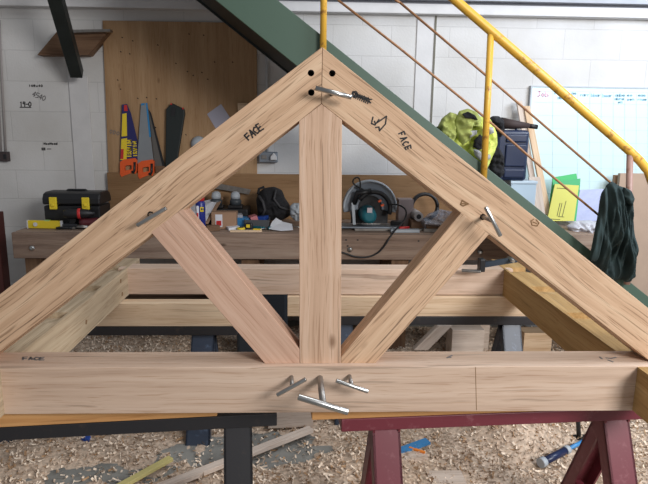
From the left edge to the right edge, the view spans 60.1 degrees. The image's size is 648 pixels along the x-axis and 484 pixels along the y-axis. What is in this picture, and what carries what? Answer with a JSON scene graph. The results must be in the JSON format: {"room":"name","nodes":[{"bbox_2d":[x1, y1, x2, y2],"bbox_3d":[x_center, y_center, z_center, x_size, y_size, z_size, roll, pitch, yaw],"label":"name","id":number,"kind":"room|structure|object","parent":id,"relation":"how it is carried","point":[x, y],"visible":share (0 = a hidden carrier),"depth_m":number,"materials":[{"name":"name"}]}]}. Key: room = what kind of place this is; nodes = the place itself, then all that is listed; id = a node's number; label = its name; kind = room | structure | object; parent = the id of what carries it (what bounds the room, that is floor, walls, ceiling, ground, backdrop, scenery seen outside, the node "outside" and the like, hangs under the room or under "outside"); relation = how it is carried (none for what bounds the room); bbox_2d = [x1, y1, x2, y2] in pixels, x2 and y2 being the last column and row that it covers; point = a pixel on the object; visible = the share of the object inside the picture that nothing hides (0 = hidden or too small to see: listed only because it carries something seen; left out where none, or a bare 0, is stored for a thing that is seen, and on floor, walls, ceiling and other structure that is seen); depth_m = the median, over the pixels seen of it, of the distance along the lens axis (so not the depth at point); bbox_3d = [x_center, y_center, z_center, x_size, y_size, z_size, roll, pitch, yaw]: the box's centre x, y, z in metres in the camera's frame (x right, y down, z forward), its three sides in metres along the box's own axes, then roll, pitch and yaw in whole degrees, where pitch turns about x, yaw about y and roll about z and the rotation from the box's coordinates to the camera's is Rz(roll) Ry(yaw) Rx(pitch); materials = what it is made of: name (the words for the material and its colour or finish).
{"room":"carpentry workshop","nodes":[
{"label":"carpentry workshop","id":0,"kind":"room"},
{"bbox_2d":[25,321,537,483],"bbox_3d":[0.120,1.232,2.054,6.800,0.100,5.950,0,11,-2],"label":"floor","id":1,"kind":"structure","parent":0,"point":[217,449],"depth_m":2.72,"materials":[{"name":"concrete"}]},
{"bbox_2d":[0,211,10,293],"bbox_3d":[-2.452,0.242,4.243,0.085,0.948,0.100,0,11,-2],"label":"trim","id":2,"kind":"structure","parent":1,"relation":"on","point":[5,284],"depth_m":4.21,"materials":[{"name":"red paint"}]},
{"bbox_2d":[0,326,237,445],"bbox_3d":[-1.109,0.713,3.013,1.295,0.569,0.540,0,11,-2],"label":"trestle","id":3,"kind":"object","parent":1,"relation":"on","point":[204,338],"visible":0.26,"depth_m":2.93,"materials":[{"name":"black metal"}]},
{"bbox_2d":[97,299,231,325],"bbox_3d":[-1.116,0.371,2.947,1.310,0.124,0.080,0,11,-2],"label":"packing timber","id":4,"kind":"object","parent":3,"relation":"on","point":[130,312],"visible":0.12,"depth_m":2.92,"materials":[{"name":"wood"}]},
{"bbox_2d":[0,412,276,483],"bbox_3d":[-0.694,0.885,1.966,1.060,0.635,0.527,0,11,-2],"label":"trestle","id":5,"kind":"object","parent":1,"relation":"on","point":[238,456],"visible":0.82,"depth_m":1.87,"materials":[{"name":"black metal"}]},
{"bbox_2d":[0,413,216,426],"bbox_3d":[-0.767,0.553,1.854,0.817,0.056,0.078,-1,11,-7],"label":"packing timber","id":6,"kind":"object","parent":5,"relation":"on","point":[7,420],"visible":0.23,"depth_m":1.81,"materials":[{"name":"orange wood"}]},
{"bbox_2d":[0,47,647,423],"bbox_3d":[-0.024,-0.147,2.392,2.578,1.128,1.668,0,11,-2],"label":"truss","id":7,"kind":"object","parent":6,"relation":"on","point":[601,328],"depth_m":1.77,"materials":[{"name":"beige"}]},
{"bbox_2d":[136,206,167,226],"bbox_3d":[-0.515,-0.084,1.711,0.095,0.063,0.102,0,11,-2],"label":"pin","id":8,"kind":"object","parent":7,"relation":"attached to","point":[152,215],"visible":0.99,"depth_m":1.66,"materials":[{"name":"metal"}]},
{"bbox_2d":[276,375,306,396],"bbox_3d":[-0.101,0.432,1.756,0.094,0.062,0.117,0,11,-2],"label":"pin","id":9,"kind":"object","parent":7,"relation":"attached to","point":[292,384],"visible":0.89,"depth_m":1.70,"materials":[{"name":"metal"}]},
{"bbox_2d":[297,375,348,414],"bbox_3d":[-0.006,0.448,1.710,0.150,0.067,0.220,0,11,-2],"label":"pin","id":10,"kind":"object","parent":7,"relation":"attached to","point":[321,402],"visible":0.92,"depth_m":1.61,"materials":[{"name":"metal"}]},
{"bbox_2d":[315,86,351,99],"bbox_3d":[0.026,-0.444,1.677,0.109,0.039,0.100,0,11,-2],"label":"pin","id":11,"kind":"object","parent":7,"relation":"attached to","point":[331,92],"visible":0.95,"depth_m":1.63,"materials":[{"name":"metal"}]},
{"bbox_2d":[335,374,368,392],"bbox_3d":[0.084,0.430,1.762,0.102,0.048,0.117,0,11,-2],"label":"pin","id":12,"kind":"object","parent":7,"relation":"attached to","point":[350,384],"visible":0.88,"depth_m":1.71,"materials":[{"name":"metal"}]},
{"bbox_2d":[480,206,501,236],"bbox_3d":[0.500,-0.073,1.728,0.061,0.092,0.142,0,11,-2],"label":"pin","id":13,"kind":"object","parent":7,"relation":"attached to","point":[489,218],"visible":0.92,"depth_m":1.66,"materials":[{"name":"metal"}]},
{"bbox_2d":[477,256,516,271],"bbox_3d":[0.958,0.120,3.044,0.238,0.079,0.080,0,11,-2],"label":"clamp","id":14,"kind":"object","parent":7,"relation":"on","point":[482,263],"visible":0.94,"depth_m":3.04,"materials":[{"name":"black metal"}]},
{"bbox_2d":[237,294,287,351],"bbox_3d":[-0.415,0.504,3.774,0.340,0.660,0.100,0,11,-2],"label":"sawhorse","id":15,"kind":"object","parent":1,"relation":"on","point":[279,302],"visible":0.04,"depth_m":3.72,"materials":[{"name":"grey"}]},
{"bbox_2d":[11,172,593,349],"bbox_3d":[-0.078,0.131,4.225,4.098,1.228,0.691,0,11,-2],"label":"workbench","id":16,"kind":"object","parent":1,"relation":"on","point":[35,245],"depth_m":3.91,"materials":[{"name":"brown wood"}]},
{"bbox_2d":[26,220,62,228],"bbox_3d":[-1.950,-0.124,3.910,0.246,0.061,0.034,1,11,1],"label":"spirit level","id":17,"kind":"object","parent":16,"relation":"on","point":[48,224],"visible":0.91,"depth_m":3.90,"materials":[{"name":"yellow plastic"}]},
{"bbox_2d":[56,226,75,229],"bbox_3d":[-1.791,-0.099,3.894,0.127,0.018,0.057,0,11,-2],"label":"pliers","id":18,"kind":"object","parent":16,"relation":"on","point":[59,227],"visible":1,"depth_m":3.88,"materials":[{"name":"black plastic"}]},
{"bbox_2d":[42,189,110,223],"bbox_3d":[-1.776,-0.250,4.037,0.399,0.266,0.263,0,11,-2],"label":"toolbox","id":19,"kind":"object","parent":16,"relation":"on","point":[96,201],"visible":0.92,"depth_m":3.94,"materials":[{"name":"black plastic"}]},
{"bbox_2d":[63,208,94,228],"bbox_3d":[-1.712,-0.164,3.910,0.222,0.147,0.118,0,11,-2],"label":"cordless drill","id":20,"kind":"object","parent":16,"relation":"on","point":[73,215],"visible":0.94,"depth_m":3.87,"materials":[{"name":"black plastic"}]},
{"bbox_2d":[76,218,98,227],"bbox_3d":[-1.613,-0.137,3.929,0.254,0.066,0.103,0,11,-2],"label":"grinder","id":21,"kind":"object","parent":16,"relation":"on","point":[83,222],"visible":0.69,"depth_m":3.90,"materials":[{"name":"red"}]},
{"bbox_2d":[125,294,208,298],"bbox_3d":[-0.078,0.436,4.328,3.848,0.030,0.470,0,11,-2],"label":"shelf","id":22,"kind":"object","parent":16,"relation":"attached to","point":[131,296],"depth_m":4.28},
{"bbox_2d":[196,198,205,225],"bbox_3d":[-0.854,-0.209,3.876,0.065,0.269,0.072,-1,11,-10],"label":"spray can","id":23,"kind":"object","parent":16,"relation":"on","point":[200,205],"visible":0.69,"depth_m":3.85,"materials":[{"name":"blue"}]},
{"bbox_2d":[191,197,222,223],"bbox_3d":[-0.913,-0.236,4.101,0.297,0.151,0.370,0,11,-2],"label":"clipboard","id":24,"kind":"object","parent":16,"relation":"on","point":[210,206],"visible":0.21,"depth_m":4.12,"materials":[{"name":"white paper"}]},
{"bbox_2d":[206,225,219,230],"bbox_3d":[-0.774,-0.098,3.909,0.090,0.038,0.050,-3,12,-18],"label":"block","id":25,"kind":"object","parent":16,"relation":"on","point":[209,227],"visible":0.79,"depth_m":3.89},
{"bbox_2d":[211,210,237,228],"bbox_3d":[-0.714,-0.161,4.029,0.177,0.119,0.106,0,11,-2],"label":"carton","id":26,"kind":"object","parent":16,"relation":"on","point":[218,217],"visible":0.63,"depth_m":3.98,"materials":[{"name":"cardboard"}]},
{"bbox_2d":[208,205,250,223],"bbox_3d":[-0.753,-0.210,4.292,0.360,0.115,0.247,0,11,-2],"label":"tool case","id":27,"kind":"object","parent":16,"relation":"on","point":[245,210],"visible":0.26,"depth_m":4.18,"materials":[{"name":"black plastic"}]},
{"bbox_2d":[210,191,223,207],"bbox_3d":[-0.815,-0.323,4.241,0.105,0.123,0.100,0,11,-2],"label":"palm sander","id":28,"kind":"object","parent":27,"relation":"on","point":[216,196],"visible":0.78,"depth_m":4.21,"materials":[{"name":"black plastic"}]},
{"bbox_2d":[228,191,242,207],"bbox_3d":[-0.671,-0.323,4.246,0.105,0.123,0.100,0,11,-2],"label":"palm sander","id":29,"kind":"object","parent":27,"relation":"on","point":[235,201],"visible":1,"depth_m":4.21,"materials":[{"name":"black plastic"}]},
{"bbox_2d":[226,225,239,230],"bbox_3d":[-0.645,-0.101,3.974,0.082,0.027,0.070,-4,12,-23],"label":"leaflet","id":30,"kind":"object","parent":16,"relation":"on","point":[229,228],"visible":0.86,"depth_m":3.95,"materials":[{"name":"white paper"}]},
{"bbox_2d":[237,216,249,226],"bbox_3d":[-0.592,-0.146,4.090,0.123,0.075,0.100,4,12,17],"label":"case","id":31,"kind":"object","parent":16,"relation":"on","point":[240,221],"visible":0.28,"depth_m":4.04,"materials":[{"name":"blue plastic"}]},
{"bbox_2d":[245,223,252,229],"bbox_3d":[-0.531,-0.111,3.965,0.050,0.050,0.038,0,11,-2],"label":"tape measure","id":32,"kind":"object","parent":16,"relation":"on","point":[248,226],"visible":0.98,"depth_m":3.95,"materials":[{"name":"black plastic"}]},
{"bbox_2d":[244,217,269,228],"bbox_3d":[-0.485,-0.142,4.084,0.178,0.063,0.168,0,11,-2],"label":"tray","id":33,"kind":"object","parent":16,"relation":"on","point":[264,223],"visible":0.63,"depth_m":4.00,"materials":[{"name":"grey"}]},
{"bbox_2d":[248,214,257,219],"bbox_3d":[-0.514,-0.168,4.078,0.062,0.062,0.090,-3,12,-18],"label":"packet","id":34,"kind":"object","parent":33,"relation":"in","point":[253,216],"visible":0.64,"depth_m":4.04,"materials":[{"name":"red"}]},
{"bbox_2d":[257,215,268,219],"bbox_3d":[-0.450,-0.165,4.091,0.074,0.056,0.080,4,11,14],"label":"box","id":35,"kind":"object","parent":33,"relation":"in","point":[262,217],"visible":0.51,"depth_m":4.06,"materials":[{"name":"blue plastic"}]},
{"bbox_2d":[256,186,289,219],"bbox_3d":[-0.385,-0.291,4.239,0.264,0.265,0.250,0,11,-2],"label":"backpack","id":36,"kind":"object","parent":16,"relation":"on","point":[270,201],"visible":0.96,"depth_m":4.17,"materials":[{"name":"black fabric"}]},
{"bbox_2d":[269,218,292,230],"bbox_3d":[-0.293,-0.124,3.972,0.180,0.069,0.138,4,11,17],"label":"folded paper","id":37,"kind":"object","parent":16,"relation":"on","point":[276,224],"visible":1,"depth_m":3.98,"materials":[{"name":"white paper"}]},
{"bbox_2d":[290,203,298,220],"bbox_3d":[-0.196,-0.217,4.131,0.110,0.138,0.107,0,11,-2],"label":"rag","id":38,"kind":"object","parent":16,"relation":"on","point":[294,208],"visible":0.75,"depth_m":4.11,"materials":[{"name":"grey fabric"}]},
{"bbox_2d":[341,177,406,257],"bbox_3d":[0.309,-0.188,3.990,0.545,0.548,0.341,0,11,-2],"label":"saw","id":39,"kind":"object","parent":16,"relation":"on","point":[369,203],"visible":0.93,"depth_m":4.03,"materials":[{"name":"grey metal"}]},
{"bbox_2d":[355,228,423,230],"bbox_3d":[0.528,-0.089,4.007,0.620,0.014,0.025,0,11,-3],"label":"rail","id":40,"kind":"object","parent":16,"relation":"on","point":[356,229],"visible":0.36,"depth_m":3.99,"materials":[{"name":"metal"}]},
{"bbox_2d":[390,220,403,225],"bbox_3d":[0.533,-0.128,4.092,0.090,0.055,0.070,4,11,14],"label":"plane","id":41,"kind":"object","parent":16,"relation":"on","point":[393,222],"visible":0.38,"depth_m":4.06,"materials":[{"name":"black metal"}]},
{"bbox_2d":[398,226,409,228],"bbox_3d":[0.570,-0.102,3.991,0.083,0.020,0.020,-4,12,-23],"label":"chisel","id":42,"kind":"object","parent":16,"relation":"on","point":[401,227],"visible":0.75,"depth_m":3.98,"materials":[{"name":"red plastic"}]},
{"bbox_2d":[396,198,413,225],"bbox_3d":[0.612,-0.230,4.258,0.110,0.200,0.120,0,11,-2],"label":"box","id":43,"kind":"object","parent":16,"relation":"on","point":[408,203],"visible":0.64,"depth_m":4.20,"materials":[{"name":"grey"}]},
{"bbox_2d":[390,229,419,232],"bbox_3d":[0.568,-0.079,3.939,0.201,0.020,0.054,0,11,-2],"label":"steel rule","id":44,"kind":"object","parent":16,"relation":"on","point":[391,230],"visible":1,"depth_m":3.92,"materials":[{"name":"grey metal"}]},
{"bbox_2d":[408,208,424,227],"bbox_3d":[0.687,-0.177,4.184,0.100,0.122,0.211,0,11,-2],"label":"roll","id":45,"kind":"object","parent":16,"relation":"on","point":[417,221],"visible":0.91,"depth_m":4.10,"materials":[{"name":"grey"}]},
{"bbox_2d":[424,228,436,231],"bbox_3d":[0.808,-0.084,3.977,0.196,0.020,0.030,1,11,4],"label":"bar","id":46,"kind":"object","parent":16,"relation":"on","point":[425,229],"visible":0.43,"depth_m":3.97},
{"bbox_2d":[425,224,440,228],"bbox_3d":[0.872,-0.097,4.008,0.280,0.040,0.080,1,11,4],"label":"timber offcut","id":47,"kind":"object","parent":16,"relation":"on","point":[428,226],"visible":0.29,"depth_m":3.97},
{"bbox_2d":[504,179,537,205],"bbox_3d":[1.461,-0.295,4.245,0.200,0.352,0.235,0,11,-2],"label":"storage box","id":48,"kind":"object","parent":16,"relation":"on","point":[526,188],"visible":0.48,"depth_m":4.12,"materials":[{"name":"blue"}]},
{"bbox_2d":[488,129,528,180],"bbox_3d":[1.362,-0.664,4.173,0.240,0.396,0.252,0,11,-2],"label":"jerrycan","id":49,"kind":"object","parent":48,"relation":"on","point":[515,160],"visible":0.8,"depth_m":4.05,"materials":[{"name":"blue plastic"}]},
{"bbox_2d":[490,116,504,136],"bbox_3d":[1.252,-0.822,4.068,0.122,0.184,0.143,0,11,-2],"label":"glove","id":50,"kind":"object","parent":49,"relation":"in","point":[498,121],"visible":0.46,"depth_m":4.01,"materials":[{"name":"black fabric"}]},
{"bbox_2d":[501,117,537,128],"bbox_3d":[1.426,-0.865,4.091,0.275,0.085,0.085,0,11,-2],"label":"umbrella","id":51,"kind":"object","parent":49,"relation":"on","point":[508,123],"visible":0.87,"depth_m":4.07,"materials":[{"name":"grey"}]},
{"bbox_2d":[516,101,534,176],"bbox_3d":[1.606,-0.620,4.375,0.282,0.940,0.042,9,14,36],"label":"plank","id":52,"kind":"object","parent":16,"relation":"on","point":[521,115],"visible":0.33,"depth_m":4.36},
{"bbox_2d":[524,106,548,215],"bbox_3d":[1.662,-0.595,4.346,0.305,0.902,0.048,10,15,41],"label":"plank","id":53,"kind":"object","parent":16,"relation":"on","point":[532,136],"visible":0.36,"depth_m":4.34,"materials":[{"name":"wood"}]},
{"bbox_2d":[528,177,544,213],"bbox_3d":[1.609,-0.301,4.218,0.163,0.374,0.040,0,11,-2],"label":"plank","id":54,"kind":"object","parent":16,"relation":"on","point":[539,203],"visible":0.51,"depth_m":4.20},
{"bbox_2d":[548,174,576,211],"bbox_3d":[1.849,-0.347,4.340,0.238,0.363,0.077,0,11,-2],"label":"folder","id":55,"kind":"object","parent":16,"relation":"on","point":[571,176],"visible":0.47,"depth_m":4.34,"materials":[{"name":"green"}]},
{"bbox_2d":[548,184,578,220],"bbox_3d":[1.831,-0.303,4.295,0.244,0.280,0.054,0,11,-2],"label":"folder","id":56,"kind":"object","parent":16,"relation":"on","point":[562,207],"visible":0.89,"depth_m":4.29,"materials":[{"name":"yellow"}]},
{"bbox_2d":[555,188,565,219],"bbox_3d":[1.798,-0.293,4.289,0.118,0.242,0.040,0,11,-2],"label":"print","id":57,"kind":"object","parent":56,"relation":"attached to","point":[560,193],"depth_m":4.29,"materials":[{"name":"black"}]},
{"bbox_2d":[551,179,579,220],"bbox_3d":[1.858,-0.326,4.317,0.235,0.324,0.064,0,11,-2],"label":"folder","id":58,"kind":"object","parent":16,"relation":"on","point":[573,181],"visible":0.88,"depth_m":4.31,"materials":[{"name":"green"}]},
{"bbox_2d":[567,220,595,232],"bbox_3d":[1.924,-0.060,4.093,0.279,0.190,0.201,0,11,-2],"label":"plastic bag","id":59,"kind":"object","parent":16,"relation":"on","point":[584,225],"visible":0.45,"depth_m":4.06,"materials":[{"name":"white"}]},
{"bbox_2d":[576,189,603,220],"bbox_3d":[2.063,-0.288,4.342,0.236,0.247,0.045,0,11,-2],"label":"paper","id":60,"kind":"object","parent":16,"relation":"on","point":[591,197],"visible":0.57,"depth_m":4.33,"materials":[{"name":"blue"}]},
{"bbox_2d":[0,325,647,483],"bbox_3d":[-0.013,0.895,3.028,4.800,0.197,3.000,0,11,-2],"label":"wood shavings","id":61,"kind":"object","parent":1,"relation":"on","point":[494,454],"depth_m":2.72},
{"bbox_2d":[117,456,172,483],"bbox_3d":[-0.816,1.042,2.510,0.035,0.018,0.320,9,14,36],"label":"batten","id":62,"kind":"object","parent":61,"relation":"on","point":[163,462],"visible":1,"depth_m":2.52,"materials":[{"name":"yellow wood"}]},
{"bbox_2d":[157,426,312,483],"bbox_3d":[-0.405,1.018,2.647,0.857,0.022,0.045,-8,14,-37],"label":"batten","id":63,"kind":"object","parent":61,"relation":"on","point":[196,473],"visible":0.8,"depth_m":2.61,"materials":[{"name":"wood"}]},
{"bbox_2d":[268,412,312,428],"bbox_3d":[-0.181,0.928,2.999,0.236,0.090,0.100,-1,11,-6],"label":"block","id":64,"kind":"object","parent":61,"relation":"on","point":[284,419],"visible":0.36,"depth_m":2.95,"materials":[{"name":"wood"}]},
{"bbox_2d":[401,438,430,452],"bbox_3d":[0.436,1.001,2.741,0.172,0.032,0.045,-4,12,-23],"label":"strap","id":65,"kind":"object","parent":61,"relation":"on","point":[423,442],"visible":0.64,"depth_m":2.74,"materials":[{"name":"blue plastic"}]},
{"bbox_2d":[413,325,451,349],"bbox_3d":[0.722,0.633,3.742,0.246,0.168,0.050,0,11,-2],"label":"board","id":66,"kind":"object","parent":61,"relation":"on","point":[436,331],"visible":0.79,"depth_m":3.72,"materials":[{"name":"wood"}]},
{"bbox_2d":[426,470,466,483],"bbox_3d":[0.547,1.067,2.511,0.160,0.030,0.100,0,11,-2],"label":"timber offcut","id":67,"kind":"object","parent":61,"relation":"on","point":[458,478],"visible":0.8,"depth_m":2.51,"materials":[{"name":"wood"}]},
{"bbox_2d":[536,440,581,467],"bbox_3d":[1.151,1.013,2.697,0.346,0.046,0.045,-6,13,-33],"label":"mallet","id":68,"kind":"object","parent":61,"relation":"on","point":[542,462],"visible":0.92,"depth_m":2.65,"materials":[{"name":"blue"}]},
{"bbox_2d":[570,422,584,440],"bbox_3d":[1.305,0.928,2.846,0.100,0.186,0.060,0,11,-2],"label":"rod","id":69,"kind":"object","parent":61,"relation":"on","point":[578,434],"visible":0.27,"depth_m":2.84,"materials":[{"name":"black metal"}]},
{"bbox_2d":[402,448,427,461],"bbox_3d":[0.404,1.030,2.694,0.160,0.030,0.100,-3,12,-18],"label":"timber offcut","id":70,"kind":"object","parent":1,"relation":"on","point":[419,456],"visible":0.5,"depth_m":2.67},
{"bbox_2d":[409,446,424,453],"bbox_3d":[0.450,1.007,2.710,0.082,0.010,0.012,7,13,30],"label":"pencil","id":71,"kind":"object","parent":70,"relation":"on","point":[414,449],"visible":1,"depth_m":2.71,"materials":[{"name":"orange"}]},
{"bbox_2d":[197,0,647,307],"bbox_3d":[0.787,-0.663,3.785,4.020,2.980,1.136,0,11,-2],"label":"staircase","id":72,"kind":"structure","parent":1,"relation":"on","point":[269,26],"depth_m":3.19,"materials":[{"name":"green metal"}]},
{"bbox_2d":[437,109,497,167],"bbox_3d":[0.875,-0.575,3.404,0.385,0.455,0.185,0,11,-5],"label":"jacket","id":73,"kind":"object","parent":72,"relation":"on","point":[465,128],"visible":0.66,"depth_m":3.34,"materials":[{"name":"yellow fabric"}]},
{"bbox_2d":[455,109,481,144],"bbox_3d":[0.860,-0.688,3.358,0.129,0.216,0.137,10,15,41],"label":"hood","id":74,"kind":"object","parent":73,"relation":"attached to","point":[468,123],"depth_m":3.33,"materials":[{"name":"yellow fabric"}]},
{"bbox_2d":[489,147,504,177],"bbox_3d":[1.115,-0.500,3.602,0.100,0.223,0.100,0,11,-2],"label":"bag","id":75,"kind":"object","parent":72,"relation":"hanging from","point":[496,165],"visible":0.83,"depth_m":3.57,"materials":[{"name":"black fabric"}]},
{"bbox_2d":[589,182,638,281],"bbox_3d":[1.714,-0.046,3.283,0.320,0.604,0.205,0,11,-2],"label":"coat","id":76,"kind":"object","parent":72,"relation":"hanging from","point":[614,249],"visible":1,"depth_m":3.25,"materials":[{"name":"green fabric"}]},
{"bbox_2d":[334,316,534,424],"bbox_3d":[0.613,0.690,3.196,1.211,0.580,0.500,0,11,-2],"label":"trestle","id":77,"kind":"object","parent":1,"relation":"on","point":[508,337],"visible":0.2,"depth_m":3.12,"materials":[{"name":"black metal"}]},
{"bbox_2d":[288,294,524,315],"bbox_3d":[0.472,0.349,3.125,1.346,0.111,0.080,0,11,-2],"label":"packing timber","id":78,"kind":"object","parent":77,"relation":"on","point":[351,305],"visible":0.36,"depth_m":3.09,"materials":[{"name":"wood"}]},
{"bbox_2d":[446,325,484,350],"bbox_3d":[0.983,0.705,3.918,0.221,0.243,0.150,0,11,-2],"label":"timber offcut","id":79,"kind":"object","parent":1,"relation":"on","point":[458,337],"visible":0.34,"depth_m":3.84,"materials":[{"name":"wood"}]},
{"bbox_2d":[480,325,489,349],"bbox_3d":[1.137,0.687,4.047,0.109,0.234,0.020,0,11,-2],"label":"timber offcut","id":80,"kind":"object","parent":1,"relation":"on","point":[486,328],"visible":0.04,"depth_m":4.04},
{"bbox_2d":[338,410,641,483],"bbox_3d":[0.586,0.892,2.017,1.077,0.637,0.540,0,11,-6],"label":"trestle","id":81,"kind":"object","parent":1,"relation":"on","point":[606,447],"visible":0.64,"depth_m":1.94,"materials":[{"name":"red metal"}]},
{"bbox_2d":[311,411,526,419],"bbox_3d":[0.550,0.551,1.946,1.192,0.056,0.078,0,11,-6],"label":"packing timber","id":82,"kind":"object","parent":81,"relation":"on","point":[315,415],"visible":0.18,"depth_m":1.88,"materials":[{"name":"orange wood"}]},
{"bbox_2d":[521,327,551,350],"bbox_3d":[1.478,0.721,3.944,0.197,0.214,0.120,0,11,-2],"label":"timber offcut","id":83,"kind":"object","parent":1,"relation":"on","point":[533,338],"visible":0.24,"depth_m":3.88,"materials":[{"name":"wood"}]},
{"bbox_2d":[612,175,617,183],"bbox_3d":[2.593,0.085,4.565,0.611,1.252,0.025,0,11,-2],"label":"cardboard sheet","id":84,"kind":"object","parent":1,"relation":"on","point":[615,177],"visible":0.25,"depth_m":4.43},
{"bbox_2d":[617,173,647,295],"bbox_3d":[2.775,0.088,4.516,0.950,1.269,0.035,0,11,-2],"label":"cardboard sheet","id":85,"kind":"object","parent":1,"relation":"on","point":[640,186],"visible":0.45,"depth_m":4.44,"materials":[{"name":"cardboard"}]},
{"bbox_2d":[0,8,647,320],"bbox_3d":[0.038,-0.601,4.584,6.800,2.530,0.220,0,11,-2],"label":"wall","id":86,"kind":"structure","parent":0,"point":[574,52],"depth_m":4.35,"materials":[{"name":"paint"}]},
{"bbox_2d":[0,21,10,161],"bbox_3d":[-2.462,-1.138,4.250,0.095,1.043,0.058,0,11,-2],"label":"conduit","id":87,"kind":"object","parent":86,"relation":"attached to","point":[4,155],"visible":1,"depth_m":4.31,"materials":[{"name":"grey"}]},
{"bbox_2d":[20,101,30,107],"bbox_3d":[-2.292,-1.055,4.300,0.091,0.048,0.001,0,11,-2],"label":"writing","id":88,"kind":"object","parent":86,"relation":"attached to","point":[23,101],"depth_m":4.30,"materials":[{"name":"black"}]},
{"bbox_2d":[32,92,45,100],"bbox_3d":[-2.183,-1.117,4.292,0.102,0.068,0.001,0,11,-2],"label":"writing","id":89,"kind":"object","parent":86,"relation":"attached to","point":[34,92],"depth_m":4.29,"materials":[{"name":"grey"}]},
{"bbox_2d":[47,0,82,77],"bbox_3d":[-1.760,-1.458,3.785,0.085,0.621,0.677,-2,11,-12],"label":"steel beam","id":90,"kind":"structure","parent":86,"relation":"attached to","point":[58,8],"depth_m":3.82,"materials":[{"name":"metal"}]},
{"bbox_2d":[38,32,111,56],"bbox_3d":[-1.851,-1.484,4.182,0.543,0.188,0.100,0,11,-2],"label":"board","id":91,"kind":"object","parent":86,"relation":"attached to","point":[88,45],"visible":0.62,"depth_m":4.14,"materials":[{"name":"wood"}]},
{"bbox_2d":[73,29,112,33],"bbox_3d":[-1.746,-1.537,4.092,0.382,0.034,0.055,0,11,-2],"label":"metal angle","id":92,"kind":"object","parent":91,"relation":"attached to","point":[85,31],"visible":0.71,"depth_m":4.07,"materials":[{"name":"metal"}]},
{"bbox_2d":[68,76,94,189],"bbox_3d":[-1.886,-0.306,4.454,0.145,1.956,0.016,0,11,-2],"label":"trim","id":93,"kind":"structure","parent":86,"relation":"attached to","point":[78,87],"depth_m":4.34,"materials":[{"name":"white paint"}]},
{"bbox_2d":[103,21,256,173],"bbox_3d":[-1.102,-1.052,4.330,1.172,1.230,0.026,0,11,-2],"label":"plywood sheet","id":94,"kind":"object","parent":86,"relation":"attached to","point":[196,67],"visible":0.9,"depth_m":4.28,"materials":[{"name":"brown"}]},
{"bbox_2d":[120,104,137,176],"bbox_3d":[-1.515,-0.781,4.325,0.144,0.555,0.039,0,11,-2],"label":"handsaw","id":95,"kind":"object","parent":94,"relation":"hanging from","point":[129,142],"visible":1,"depth_m":4.33,"materials":[{"name":"blue"}]},
{"bbox_2d":[137,103,154,178],"bbox_3d":[-1.389,-0.778,4.330,0.136,0.579,0.039,0,11,-2],"label":"handsaw","id":96,"kind":"object","parent":94,"relation":"hanging from","point":[145,153],"visible":1,"depth_m":4.35,"materials":[{"name":"blue"}]},
{"bbox_2d":[148,109,164,172],"bbox_3d":[-1.282,-0.743,4.359,0.148,0.582,0.020,0,11,-2],"label":"handsaw","id":97,"kind":"object","parent":94,"relation":"hanging from","point":[158,158],"visible":0.62,"depth_m":4.36,"materials":[{"name":"grey"}]},
{"bbox_2d":[165,103,184,166],"bbox_3d":[-1.156,-0.775,4.344,0.170,0.587,0.042,0,11,-2],"label":"sheath","id":98,"kind":"object","parent":94,"relation":"hanging from","point":[175,115],"visible":0.79,"depth_m":4.31,"materials":[{"name":"black"}]},
{"bbox_2d":[191,136,202,146],"bbox_3d":[-0.976,-0.760,4.348,0.124,0.124,0.060,0,11,-2],"label":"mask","id":99,"kind":"object","parent":94,"relation":"hanging from","point":[196,139],"visible":0.41,"depth_m":4.33,"materials":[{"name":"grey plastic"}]},
{"bbox_2d":[207,104,229,127],"bbox_3d":[-0.814,-0.973,4.342,0.184,0.190,0.003,0,11,-2],"label":"paper note","id":100,"kind":"object","parent":94,"relation":"attached to","point":[218,115],"visible":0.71,"depth_m":4.34,"materials":[{"name":"grey"}]},
{"bbox_2d":[238,103,247,110],"bbox_3d":[-0.624,-1.024,4.317,0.079,0.091,0.045,0,11,-2],"label":"block","id":101,"kind":"object","parent":94,"relation":"attached to","point":[240,105],"visible":0.43,"depth_m":4.29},
{"bbox_2d":[265,56,268,151],"bbox_3d":[-0.440,-1.220,4.319,0.022,1.039,0.022,0,11,-2],"label":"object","id":102,"kind":"structure","parent":86,"relation":"attached to","point":[266,58],"depth_m":4.30,"materials":[{"name":"grey"}]},
{"bbox_2d":[259,152,277,162],"bbox_3d":[-0.437,-0.665,4.392,0.145,0.082,0.100,0,11,-2],"label":"power socket","id":103,"kind":"object","parent":86,"relation":"attached to","point":[265,157],"visible":0.96,"depth_m":4.38,"materials":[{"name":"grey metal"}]},
{"bbox_2d":[0,0,647,19],"bbox_3d":[0.054,-1.779,4.314,6.800,0.072,0.300,0,11,-2],"label":"ceiling","id":104,"kind":"structure","parent":86,"relation":"attached to","point":[301,7],"depth_m":4.19,"materials":[{"name":"white paint"}]},
{"bbox_2d":[408,16,436,263],"bbox_3d":[0.774,-0.529,4.506,0.151,2.438,0.010,0,11,-2],"label":"trim","id":105,"kind":"structure","parent":86,"relation":"attached to","point":[422,88],"depth_m":4.34,"materials":[{"name":"white paint"}]},
{"bbox_2d":[430,16,436,122],"bbox_3d":[0.843,-0.774,4.458,0.014,1.938,0.016,0,11,-2],"label":"trim","id":106,"kind":"structure","parent":86,"relation":"attached to","point":[435,16],"depth_m":4.34,"materials":[{"name":"grey"}]},
{"bbox_2d":[278,0,647,7],"bbox_3d":[0.059,-2.163,4.219,6.800,0.680,0.340,0,11,-2],"label":"trim","id":107,"kind":"structure","parent":86,"relation":"attached to","point":[562,2],"depth_m":4.19,"materials":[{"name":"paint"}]},
{"bbox_2d":[525,86,647,201],"bbox_3d":[2.455,-0.724,4.515,1.688,1.011,0.030,0,11,-2],"label":"whiteboard","id":108,"kind":"object","parent":86,"relation":"attached to","point":[624,110],"visible":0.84,"depth_m":4.46,"materials":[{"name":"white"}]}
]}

